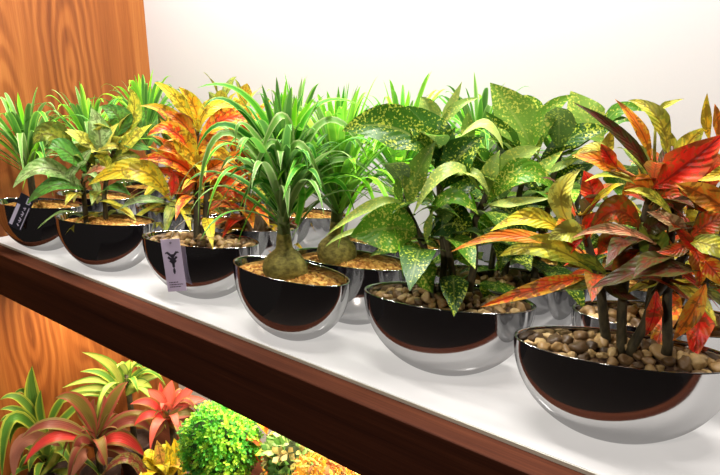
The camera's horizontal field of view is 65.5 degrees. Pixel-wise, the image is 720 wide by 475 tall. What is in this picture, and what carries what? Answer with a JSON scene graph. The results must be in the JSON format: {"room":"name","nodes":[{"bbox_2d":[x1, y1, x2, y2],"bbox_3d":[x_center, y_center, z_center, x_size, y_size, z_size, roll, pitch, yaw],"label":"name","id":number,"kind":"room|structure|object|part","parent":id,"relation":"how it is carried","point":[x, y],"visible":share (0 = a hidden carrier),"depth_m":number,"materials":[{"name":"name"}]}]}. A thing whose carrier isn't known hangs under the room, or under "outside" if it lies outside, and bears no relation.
{"room":"plant shop","nodes":[
{"label":"plant shop","id":0,"kind":"room"},
{"bbox_2d":[0,0,178,474],"bbox_3d":[-0.967,-0.482,1.655,0.100,2.800,0.725,12,20,34],"label":"panel","id":1,"kind":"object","parent":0,"point":[47,45],"depth_m":1.72,"materials":[{"name":"brown wood"}]},
{"bbox_2d":[143,0,719,448],"bbox_3d":[0.735,-0.266,0.973,3.700,2.800,0.100,12,20,34],"label":"wall","id":2,"kind":"structure","parent":0,"point":[658,52],"depth_m":1.26,"materials":[{"name":"white paint"}]},
{"bbox_2d":[0,236,719,474],"bbox_3d":[0.485,0.301,0.867,3.400,0.134,0.601,12,20,34],"label":"display shelf","id":3,"kind":"object","parent":2,"relation":"attached to","point":[340,394],"visible":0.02,"depth_m":0.91,"materials":[{"name":"brown wood"}]},
{"bbox_2d":[0,87,97,250],"bbox_3d":[-0.811,-0.158,1.405,0.541,0.421,0.492,12,20,34],"label":"potted plant","id":4,"kind":"object","parent":3,"relation":"on","point":[45,237],"visible":0.7,"depth_m":1.43,"materials":[{"name":"green plant"}]},
{"bbox_2d":[8,192,34,230],"bbox_3d":[-0.860,-0.065,1.421,0.080,0.102,0.001,1,16,1],"label":"price tag","id":5,"kind":"object","parent":4,"relation":"hanging from","point":[20,213],"visible":0.97,"depth_m":1.42,"materials":[{"name":"black"}]},
{"bbox_3d":[-0.864,-0.117,1.480,0.019,0.120,0.017,12,20,34],"label":"stem","id":6,"kind":"part","parent":4,"relation":"part of","materials":[{"name":"green plant"}]},
{"bbox_2d":[0,197,82,250],"bbox_3d":[-0.848,-0.031,1.492,0.268,0.128,0.110,5,17,15],"label":"bowl","id":7,"kind":"object","parent":4,"relation":"on","point":[45,237],"depth_m":1.45,"materials":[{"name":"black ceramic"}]},
{"bbox_2d":[0,82,157,214],"bbox_3d":[-0.714,-0.215,1.577,0.466,0.436,0.524,2,16,6],"label":"dracaena","id":8,"kind":"object","parent":3,"relation":"on","point":[84,106],"visible":0.24,"depth_m":1.52,"materials":[{"name":"green plant"}]},
{"bbox_2d":[55,190,139,214],"bbox_3d":[-0.744,-0.061,1.598,0.268,0.128,0.110,5,17,15],"label":"bowl","id":9,"kind":"object","parent":8,"relation":"on","point":[120,197],"depth_m":1.55,"materials":[{"name":"silver metal"}]},
{"bbox_2d":[13,87,155,271],"bbox_3d":[-0.614,-0.129,1.301,0.272,0.427,0.199,-1,16,-7],"label":"potted croton","id":10,"kind":"object","parent":3,"relation":"on","point":[105,241],"visible":0.93,"depth_m":1.28,"materials":[{"name":"green plant"}]},
{"bbox_3d":[-0.620,-0.115,1.293,0.053,0.184,0.012,-6,18,-22],"label":"stem","id":11,"kind":"part","parent":10,"relation":"part of","materials":[{"name":"green plant"}]},
{"bbox_2d":[54,212,155,271],"bbox_3d":[-0.605,0.016,1.341,0.268,0.128,0.110,5,17,15],"label":"bowl","id":12,"kind":"object","parent":10,"relation":"on","point":[100,241],"depth_m":1.29,"materials":[{"name":"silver metal"}]},
{"bbox_3d":[-0.580,-0.134,1.307,0.056,0.212,0.012,-6,18,-23],"label":"stem","id":13,"kind":"part","parent":10,"relation":"part of","materials":[{"name":"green plant"}]},
{"bbox_2d":[70,71,229,203],"bbox_3d":[-0.619,-0.261,1.675,0.495,0.471,0.382,11,19,31],"label":"dracaena","id":14,"kind":"object","parent":3,"relation":"on","point":[145,94],"visible":0.21,"depth_m":1.64,"materials":[{"name":"green plant"}]},
{"bbox_2d":[119,181,191,203],"bbox_3d":[-0.638,-0.099,1.732,0.268,0.128,0.110,5,17,15],"label":"bowl","id":15,"kind":"object","parent":14,"relation":"on","point":[131,186],"depth_m":1.68,"materials":[{"name":"silver metal"}]},
{"bbox_2d":[88,82,259,298],"bbox_3d":[-0.347,-0.085,1.134,0.294,0.442,0.210,3,16,7],"label":"potted croton","id":16,"kind":"object","parent":3,"relation":"on","point":[207,262],"visible":0.9,"depth_m":1.11,"materials":[{"name":"orange plant"}]},
{"bbox_2d":[160,218,191,291],"bbox_3d":[-0.360,0.038,1.127,0.070,0.143,0.026,-14,21,-40],"label":"price tag","id":17,"kind":"object","parent":16,"relation":"hanging from","point":[171,248],"visible":1,"depth_m":1.12,"materials":[{"name":"purple"}]},
{"bbox_3d":[-0.332,-0.103,1.137,0.029,0.249,0.016,-3,17,-13],"label":"stem","id":18,"kind":"part","parent":16,"relation":"part of","materials":[{"name":"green plant"}]},
{"bbox_2d":[142,230,259,298],"bbox_3d":[-0.335,0.063,1.186,0.268,0.128,0.110,5,17,15],"label":"bowl","id":19,"kind":"object","parent":16,"relation":"on","point":[209,273],"depth_m":1.14,"materials":[{"name":"silver metal"}]},
{"bbox_3d":[-0.320,-0.063,1.150,0.030,0.172,0.016,-5,17,-20],"label":"stem","id":20,"kind":"part","parent":16,"relation":"part of","materials":[{"name":"green plant"}]},
{"bbox_2d":[125,108,230,230],"bbox_3d":[-0.454,-0.144,1.425,0.298,0.390,0.282,12,20,34],"label":"potted croton","id":21,"kind":"object","parent":3,"relation":"on","point":[163,214],"visible":0.17,"depth_m":1.39,"materials":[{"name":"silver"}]},
{"bbox_2d":[135,203,230,230],"bbox_3d":[-0.453,-0.013,1.445,0.268,0.128,0.110,5,17,15],"label":"bowl","id":22,"kind":"object","parent":21,"relation":"on","point":[155,211],"depth_m":1.39,"materials":[{"name":"silver metal"}]},
{"bbox_2d":[188,73,267,213],"bbox_3d":[-0.354,-0.207,1.516,0.329,0.462,0.258,12,20,34],"label":"potted croton","id":23,"kind":"object","parent":3,"relation":"on","point":[224,92],"visible":0.06,"depth_m":1.46,"materials":[{"name":"yellow plant"}]},
{"bbox_2d":[188,193,265,213],"bbox_3d":[-0.379,-0.051,1.577,0.268,0.128,0.110,5,17,15],"label":"bowl","id":24,"kind":"object","parent":23,"relation":"on","point":[235,212],"depth_m":1.51,"materials":[{"name":"silver mirror"}]},
{"bbox_2d":[189,100,301,255],"bbox_3d":[-0.264,-0.102,1.256,0.272,0.406,0.267,12,20,34],"label":"potted croton","id":25,"kind":"object","parent":3,"relation":"on","point":[262,229],"visible":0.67,"depth_m":1.23,"materials":[{"name":"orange plant"}]},
{"bbox_3d":[-0.274,-0.099,1.275,0.029,0.211,0.011,12,20,34],"label":"stem","id":26,"kind":"part","parent":25,"relation":"part of","materials":[{"name":"brown plant"}]},
{"bbox_2d":[191,216,298,255],"bbox_3d":[-0.268,0.029,1.306,0.268,0.128,0.110,5,17,15],"label":"bowl","id":27,"kind":"object","parent":25,"relation":"on","point":[266,235],"depth_m":1.24,"materials":[{"name":"silver mirror"}]},
{"bbox_2d":[173,77,387,340],"bbox_3d":[-0.150,-0.043,0.983,0.404,0.450,0.434,12,20,34],"label":"palm","id":28,"kind":"object","parent":3,"relation":"on","point":[292,298],"visible":0.99,"depth_m":0.93,"materials":[{"name":"green plant"}]},
{"bbox_3d":[-0.131,-0.030,0.964,0.024,0.105,0.024,12,20,34],"label":"stem","id":29,"kind":"part","parent":28,"relation":"part of","materials":[{"name":"green plant"}]},
{"bbox_3d":[-0.132,0.034,0.982,0.077,0.087,0.075,12,20,34],"label":"bulb","id":30,"kind":"part","parent":28,"relation":"part of","materials":[{"name":"green plant"}]},
{"bbox_2d":[233,255,349,340],"bbox_3d":[-0.126,0.118,1.007,0.249,0.128,0.102,10,19,30],"label":"bowl","id":31,"kind":"object","parent":28,"relation":"on","point":[302,303],"depth_m":0.96,"materials":[{"name":"silver mirror"}]},
{"bbox_2d":[243,75,386,248],"bbox_3d":[-0.171,-0.153,1.338,0.436,0.461,0.416,12,20,34],"label":"dracaena","id":32,"kind":"object","parent":3,"relation":"on","point":[315,226],"visible":0.09,"depth_m":1.35,"materials":[{"name":"green plant"}]},
{"bbox_2d":[265,206,347,248],"bbox_3d":[-0.158,-0.003,1.420,0.268,0.128,0.110,5,17,15],"label":"bowl","id":33,"kind":"object","parent":32,"relation":"on","point":[315,226],"depth_m":1.35,"materials":[{"name":"silver mirror"}]},
{"bbox_2d":[216,77,433,324],"bbox_3d":[-0.053,-0.068,1.054,0.479,0.458,0.470,10,19,29],"label":"palm","id":34,"kind":"object","parent":3,"relation":"on","point":[362,269],"visible":0.46,"depth_m":1.01,"materials":[{"name":"green plant"}]},
{"bbox_3d":[-0.044,-0.058,1.046,0.023,0.096,0.024,-3,17,-13],"label":"stem","id":35,"kind":"part","parent":34,"relation":"part of","materials":[{"name":"green plant"}]},
{"bbox_3d":[-0.044,0.010,1.066,0.075,0.087,0.079,12,20,34],"label":"bulb","id":36,"kind":"part","parent":34,"relation":"part of","materials":[{"name":"green plant"}]},
{"bbox_2d":[296,247,405,324],"bbox_3d":[-0.017,0.100,1.071,0.249,0.128,0.102,7,17,21],"label":"bowl","id":37,"kind":"object","parent":34,"relation":"on","point":[362,269],"depth_m":1.03,"materials":[{"name":"silver mirror"}]},
{"bbox_2d":[258,71,496,265],"bbox_3d":[0.079,-0.085,1.101,0.626,0.468,0.516,12,20,34],"label":"palm","id":38,"kind":"object","parent":3,"relation":"on","point":[401,156],"visible":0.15,"depth_m":1.10,"materials":[{"name":"green plant"}]},
{"bbox_2d":[346,235,459,265],"bbox_3d":[0.082,0.066,1.190,0.268,0.128,0.110,5,17,15],"label":"bowl","id":39,"kind":"object","parent":38,"relation":"on","point":[360,245],"depth_m":1.14,"materials":[{"name":"silver mirror"}]},
{"bbox_2d":[326,82,562,375],"bbox_3d":[0.118,0.003,0.832,0.335,0.451,0.180,-2,17,-10],"label":"potted aucuba","id":40,"kind":"object","parent":3,"relation":"on","point":[443,327],"visible":0.94,"depth_m":0.82,"materials":[{"name":"green plant"}]},
{"bbox_3d":[0.091,0.004,0.849,0.060,0.210,0.019,-1,16,-6],"label":"stem","id":41,"kind":"part","parent":40,"relation":"part of","materials":[{"name":"green plant"}]},
{"bbox_3d":[0.122,-0.009,0.850,0.028,0.246,0.012,5,17,15],"label":"stem","id":42,"kind":"part","parent":40,"relation":"part of","materials":[{"name":"green plant"}]},
{"bbox_3d":[0.139,0.039,0.853,0.033,0.150,0.012,5,17,14],"label":"stem","id":43,"kind":"part","parent":40,"relation":"part of","materials":[{"name":"green plant"}]},
{"bbox_2d":[364,282,536,375],"bbox_3d":[0.136,0.153,0.894,0.268,0.128,0.110,5,17,15],"label":"bowl","id":44,"kind":"object","parent":40,"relation":"on","point":[418,325],"depth_m":0.85,"materials":[{"name":"silver mirror"}]},
{"bbox_3d":[0.180,0.002,0.851,0.032,0.228,0.013,6,17,19],"label":"stem","id":45,"kind":"part","parent":40,"relation":"part of","materials":[{"name":"green plant"}]},
{"bbox_2d":[358,73,601,264],"bbox_3d":[0.212,-0.095,1.141,0.540,0.468,0.310,12,20,34],"label":"dracaena","id":46,"kind":"object","parent":3,"relation":"on","point":[481,105],"visible":0.09,"depth_m":1.16,"materials":[{"name":"green plant"}]},
{"bbox_2d":[430,228,495,264],"bbox_3d":[0.282,0.055,1.236,0.268,0.128,0.110,5,17,15],"label":"bowl","id":47,"kind":"object","parent":46,"relation":"on","point":[486,248],"depth_m":1.18,"materials":[{"name":"silver mirror"}]},
{"bbox_3d":[0.251,-0.063,1.226,0.017,0.180,0.017,12,20,34],"label":"stem","id":48,"kind":"part","parent":46,"relation":"part of","materials":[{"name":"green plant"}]},
{"bbox_2d":[433,83,642,326],"bbox_3d":[0.262,-0.024,0.931,0.228,0.449,0.282,-13,21,-40],"label":"potted aucuba","id":49,"kind":"object","parent":3,"relation":"on","point":[520,120],"visible":0.47,"depth_m":0.88,"materials":[{"name":"green plant"}]},
{"bbox_3d":[0.233,-0.009,0.946,0.027,0.181,0.012,7,17,21],"label":"stem","id":50,"kind":"part","parent":49,"relation":"part of","materials":[{"name":"green plant"}]},
{"bbox_2d":[434,264,587,326],"bbox_3d":[0.249,0.129,0.982,0.268,0.128,0.110,5,17,15],"label":"bowl","id":51,"kind":"object","parent":49,"relation":"on","point":[554,308],"depth_m":0.92,"materials":[{"name":"silver mirror"}]},
{"bbox_3d":[0.259,-0.033,0.931,0.032,0.220,0.012,7,17,21],"label":"stem","id":52,"kind":"part","parent":49,"relation":"part of","materials":[{"name":"green plant"}]},
{"bbox_3d":[0.305,-0.030,0.918,0.029,0.212,0.012,6,17,19],"label":"stem","id":53,"kind":"part","parent":49,"relation":"part of","materials":[{"name":"green plant"}]},
{"bbox_2d":[487,152,641,323],"bbox_3d":[0.391,0.000,1.053,0.355,0.338,0.235,12,20,34],"label":"potted aucuba","id":54,"kind":"object","parent":3,"relation":"on","point":[633,168],"visible":0.08,"depth_m":1.01,"materials":[{"name":"green plant"}]},
{"bbox_2d":[496,254,611,323],"bbox_3d":[0.397,0.100,1.086,0.268,0.128,0.110,5,17,15],"label":"bowl","id":55,"kind":"object","parent":54,"relation":"on","point":[571,267],"depth_m":1.05,"materials":[{"name":"silver mirror"}]},
{"bbox_3d":[0.402,-0.025,1.047,0.020,0.190,0.011,12,20,34],"label":"stem","id":56,"kind":"part","parent":54,"relation":"part of","materials":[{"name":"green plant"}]},
{"bbox_2d":[451,94,719,444],"bbox_3d":[0.304,0.043,0.712,0.334,0.444,0.195,12,20,34],"label":"potted croton","id":57,"kind":"object","parent":3,"relation":"on","point":[619,385],"visible":1,"depth_m":0.67,"materials":[{"name":"red plant"}]},
{"bbox_3d":[0.295,0.057,0.710,0.062,0.172,0.016,7,17,20],"label":"stem","id":58,"kind":"part","parent":57,"relation":"part of","materials":[{"name":"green plant"}]},
{"bbox_2d":[514,325,719,444],"bbox_3d":[0.335,0.202,0.735,0.268,0.128,0.110,5,17,15],"label":"bowl","id":59,"kind":"object","parent":57,"relation":"on","point":[600,387],"depth_m":0.69,"materials":[{"name":"silver mirror"}]},
{"bbox_3d":[0.332,0.040,0.683,0.025,0.224,0.016,12,20,34],"label":"stem","id":60,"kind":"part","parent":57,"relation":"part of","materials":[{"name":"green plant"}]},
{"bbox_3d":[0.363,0.055,0.667,0.061,0.199,0.014,8,18,23],"label":"stem","id":61,"kind":"part","parent":57,"relation":"part of","materials":[{"name":"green plant"}]},
{"bbox_3d":[0.375,0.036,0.671,0.014,0.220,0.033,-11,20,-35],"label":"stem","id":62,"kind":"part","parent":57,"relation":"part of","materials":[{"name":"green plant"}]},
{"bbox_2d":[564,148,719,353],"bbox_3d":[0.450,0.045,0.784,0.278,0.403,0.240,-2,16,-8],"label":"potted croton","id":63,"kind":"object","parent":3,"relation":"on","point":[706,332],"visible":0.3,"depth_m":0.77,"materials":[{"name":"red plant"}]},
{"bbox_2d":[571,300,719,350],"bbox_3d":[0.447,0.176,0.826,0.268,0.128,0.110,5,17,15],"label":"bowl","id":64,"kind":"object","parent":63,"relation":"on","point":[587,315],"depth_m":0.82,"materials":[{"name":"silver mirror"}]},
{"bbox_3d":[0.417,0.043,0.811,0.029,0.211,0.011,12,20,34],"label":"stem","id":65,"kind":"part","parent":63,"relation":"part of","materials":[{"name":"brown plant"}]},
{"bbox_3d":[0.454,0.053,0.798,0.011,0.200,0.011,12,20,34],"label":"stem","id":66,"kind":"part","parent":63,"relation":"part of","materials":[{"name":"brown plant"}]},
{"bbox_3d":[0.480,0.047,0.764,0.030,0.231,0.011,12,20,34],"label":"stem","id":67,"kind":"part","parent":63,"relation":"part of","materials":[{"name":"brown plant"}]},
{"bbox_2d":[594,213,719,310],"bbox_3d":[0.563,0.015,0.896,0.318,0.401,0.265,0,16,-2],"label":"potted croton","id":68,"kind":"object","parent":3,"relation":"on","point":[641,294],"visible":0.03,"depth_m":0.91,"materials":[{"name":"silver metal"}]},
{"bbox_2d":[594,272,719,310],"bbox_3d":[0.531,0.140,0.953,0.268,0.128,0.110,5,17,15],"label":"bowl","id":69,"kind":"object","parent":68,"relation":"on","point":[641,294],"depth_m":0.91,"materials":[{"name":"silver mirror"}]},
{"bbox_3d":[-0.377,1.520,-0.099,3.700,0.050,3.865,12,20,34],"label":"floor","id":70,"kind":"structure","parent":0,"visible":0},
{"bbox_2d":[76,417,265,474],"bbox_3d":[0.385,1.135,0.980,3.397,0.100,0.911,12,20,34],"label":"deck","id":71,"kind":"object","parent":70,"relation":"on","point":[164,436],"visible":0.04,"depth_m":2.05,"materials":[{"name":"brown wood"}]},
{"bbox_2d":[0,367,100,474],"bbox_3d":[-0.942,0.612,1.677,0.260,0.488,0.257,12,20,34],"label":"dracaena","id":72,"kind":"object","parent":71,"relation":"on","point":[53,461],"visible":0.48,"depth_m":1.65,"materials":[{"name":"green plant"}]},
{"bbox_3d":[-0.959,0.703,1.726,0.019,0.065,0.019,12,20,34],"label":"stem","id":73,"kind":"part","parent":72,"relation":"part of","materials":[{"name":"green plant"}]},
{"bbox_2d":[10,382,149,474],"bbox_3d":[-0.805,0.640,1.673,0.302,0.438,0.293,6,17,17],"label":"plant","id":74,"kind":"object","parent":71,"relation":"on","point":[102,434],"visible":0.96,"depth_m":1.64,"materials":[{"name":"red plant"}]},
{"bbox_3d":[-0.800,0.667,1.712,0.019,0.145,0.019,12,20,34],"label":"stem","id":75,"kind":"part","parent":74,"relation":"part of","materials":[{"name":"brown plant"}]},
{"bbox_2d":[63,352,165,474],"bbox_3d":[-0.749,0.577,1.807,0.271,0.486,0.255,6,17,19],"label":"dracaena","id":76,"kind":"object","parent":71,"relation":"on","point":[121,372],"visible":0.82,"depth_m":1.78,"materials":[{"name":"green plant"}]},
{"bbox_3d":[-0.753,0.568,1.841,0.019,0.265,0.019,12,20,34],"label":"stem","id":77,"kind":"part","parent":76,"relation":"part of","materials":[{"name":"brown plant"}]},
{"bbox_2d":[118,429,152,474],"bbox_3d":[-0.754,0.738,1.891,0.120,0.130,0.120,12,20,34],"label":"plant","id":78,"kind":"object","parent":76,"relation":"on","point":[142,436],"depth_m":1.86,"materials":[{"name":"red plant"}]},
{"bbox_2d":[102,438,185,474],"bbox_3d":[-0.560,0.713,1.540,0.192,0.378,0.190,0,16,0],"label":"potted croton","id":79,"kind":"object","parent":71,"relation":"on","point":[163,460],"visible":0.91,"depth_m":1.49,"materials":[{"name":"yellow plant"}]},
{"bbox_2d":[131,380,204,474],"bbox_3d":[-0.553,0.634,1.684,0.190,0.449,0.235,2,16,5],"label":"cordyline","id":80,"kind":"object","parent":71,"relation":"on","point":[177,404],"visible":0.83,"depth_m":1.63,"materials":[{"name":"red plant"}]},
{"bbox_3d":[-0.561,0.624,1.688,0.019,0.245,0.019,12,20,34],"label":"stem","id":81,"kind":"part","parent":80,"relation":"part of","materials":[{"name":"brown plant"}]},
{"bbox_2d":[175,400,264,474],"bbox_3d":[-0.344,0.659,1.407,0.208,0.560,0.210,12,20,34],"label":"topiary ball","id":82,"kind":"object","parent":71,"relation":"on","point":[215,444],"visible":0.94,"depth_m":1.30,"materials":[{"name":"green plant"}]},
{"bbox_2d":[245,424,272,474],"bbox_3d":[-0.215,0.681,1.410,0.231,0.518,0.245,12,20,34],"label":"potted croton","id":83,"kind":"object","parent":71,"relation":"on","point":[263,428],"visible":0.13,"depth_m":1.36,"materials":[{"name":"orange plant"}]},
{"bbox_2d":[258,431,321,474],"bbox_3d":[-0.137,0.679,1.363,0.204,0.550,0.207,12,20,34],"label":"potted shrub","id":84,"kind":"object","parent":71,"relation":"on","point":[282,450],"visible":0.37,"depth_m":1.25,"materials":[{"name":"green plant"}]},
{"bbox_2d":[291,450,359,474],"bbox_3d":[-0.055,0.705,1.183,0.214,0.603,0.213,12,20,34],"label":"potted shrub","id":85,"kind":"object","parent":71,"relation":"on","point":[322,466],"visible":0.41,"depth_m":1.10,"materials":[{"name":"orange plant"}]}
]}

